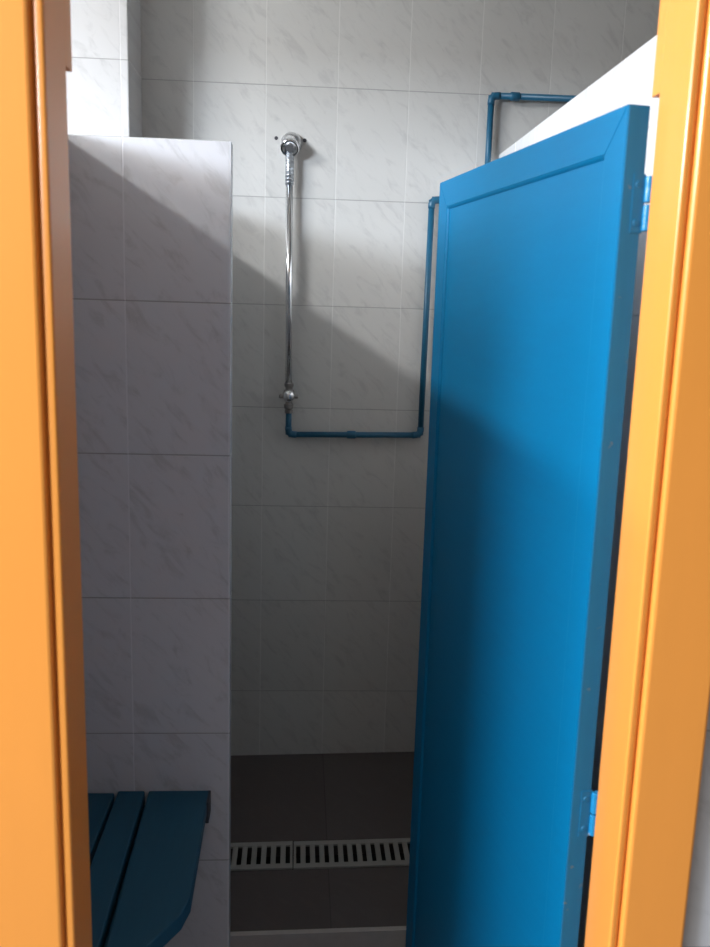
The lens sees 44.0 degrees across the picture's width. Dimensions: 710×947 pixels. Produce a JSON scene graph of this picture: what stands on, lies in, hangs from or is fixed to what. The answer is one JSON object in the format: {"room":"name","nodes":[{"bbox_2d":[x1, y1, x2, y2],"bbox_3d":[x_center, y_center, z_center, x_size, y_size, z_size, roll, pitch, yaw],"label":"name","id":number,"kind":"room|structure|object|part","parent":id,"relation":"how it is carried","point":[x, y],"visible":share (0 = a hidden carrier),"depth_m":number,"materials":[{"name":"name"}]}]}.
{"room":"shower room","nodes":[
{"label":"shower room","id":0,"kind":"room"},
{"bbox_2d":[66,0,141,136],"bbox_3d":[-0.706,-0.429,2.441,0.210,2.770,0.192,1,11,-4],"label":"wall","id":1,"kind":"structure","parent":0,"point":[104,83],"depth_m":2.24,"materials":[{"name":"white tile"}]},
{"bbox_2d":[68,134,232,946],"bbox_3d":[-0.426,0.242,1.824,0.333,1.779,0.040,1,11,-4],"label":"wall partition","id":2,"kind":"structure","parent":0,"point":[151,219],"depth_m":1.76,"materials":[{"name":"white tile"}]},
{"bbox_2d":[88,791,210,946],"bbox_3d":[-0.444,0.953,1.618,0.292,0.439,0.626,1,11,-4],"label":"shower bench","id":3,"kind":"object","parent":2,"relation":"attached to","point":[144,858],"visible":0.77,"depth_m":1.65,"materials":[{"name":"blue paint"}]},
{"bbox_2d":[230,926,405,946],"bbox_3d":[0.058,1.085,2.041,0.697,0.075,0.014,1,11,-4],"label":"trim","id":4,"kind":"structure","parent":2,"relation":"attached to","point":[390,936],"depth_m":2.02,"materials":[{"name":"stone"}]},
{"bbox_2d":[230,752,413,931],"bbox_3d":[-0.145,1.023,2.437,1.260,0.115,0.811,1,11,-4],"label":"floor","id":5,"kind":"structure","parent":0,"point":[328,796],"depth_m":2.43,"materials":[{"name":"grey tile"}]},
{"bbox_2d":[231,841,292,870],"bbox_3d":[-0.315,1.002,2.298,0.302,0.006,0.114,0,11,-4],"label":"drain grate","id":6,"kind":"object","parent":5,"relation":"in","point":[253,866],"visible":0.59,"depth_m":2.30,"materials":[{"name":"grey plastic"}]},
{"bbox_2d":[293,838,409,869],"bbox_3d":[0.086,1.001,2.322,0.495,0.009,0.114,-1,11,-4],"label":"drain grate","id":7,"kind":"object","parent":5,"relation":"in","point":[360,863],"visible":0.55,"depth_m":2.31,"materials":[{"name":"grey plastic"}]},
{"bbox_2d":[140,0,659,755],"bbox_3d":[-0.262,-0.435,2.625,5.000,2.800,0.120,1,11,-4],"label":"wall","id":8,"kind":"structure","parent":0,"point":[388,99],"depth_m":2.54,"materials":[{"name":"white tile"}]},
{"bbox_2d":[279,132,301,413],"bbox_3d":[-0.186,-0.563,2.499,0.064,0.789,0.089,1,11,-4],"label":"fitting","id":9,"kind":"object","parent":8,"relation":"attached to","point":[291,142],"visible":1,"depth_m":2.50,"materials":[{"name":"silver metal"}]},
{"bbox_2d":[279,383,298,409],"bbox_3d":[-0.193,-0.222,2.557,0.057,0.084,0.076,1,11,-4],"label":"tap","id":10,"kind":"object","parent":9,"relation":"on","point":[288,395],"depth_m":2.54,"materials":[{"name":"silver metal"}]},
{"bbox_2d":[285,92,576,438],"bbox_3d":[0.626,-0.581,2.566,1.642,0.997,0.026,1,11,-4],"label":"pipe","id":11,"kind":"object","parent":8,"relation":"attached to","point":[513,96],"visible":0.81,"depth_m":2.55,"materials":[{"name":"blue metal"}]},
{"bbox_2d":[499,35,658,946],"bbox_3d":[0.492,0.176,1.935,0.123,1.920,1.553,1,11,-4],"label":"wall","id":12,"kind":"structure","parent":0,"point":[630,81],"depth_m":1.55,"materials":[{"name":"white paint"}]},
{"bbox_2d":[682,704,709,946],"bbox_3d":[1.368,0.346,1.181,1.906,1.920,0.093,1,11,-4],"label":"wall","id":13,"kind":"structure","parent":0,"point":[697,921],"depth_m":1.11,"materials":[{"name":"white paint"}]},
{"bbox_3d":[0.340,-1.053,0.851,4.050,0.890,0.093,1,11,-4],"label":"wall","id":14,"kind":"structure","parent":0,"visible":0},
{"bbox_2d":[0,0,709,946],"bbox_3d":[0.000,0.172,1.053,0.846,2.210,0.116,1,11,-4],"label":"door frame","id":15,"kind":"structure","parent":14,"relation":"attached to","point":[658,696],"depth_m":0.99,"materials":[{"name":"orange paint"}]},
{"bbox_2d":[405,104,651,946],"bbox_3d":[0.236,0.341,1.519,0.040,1.702,0.722,-1,11,-12],"label":"shower door","id":16,"kind":"structure","parent":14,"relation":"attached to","point":[537,243],"depth_m":1.35,"materials":[{"name":"blue paint"}]},
{"bbox_3d":[0.254,-0.472,1.368,0.028,0.049,0.712,-1,11,-12],"label":"rail","id":17,"kind":"part","parent":16,"relation":"part of","materials":[{"name":"blue paint"}]}
]}

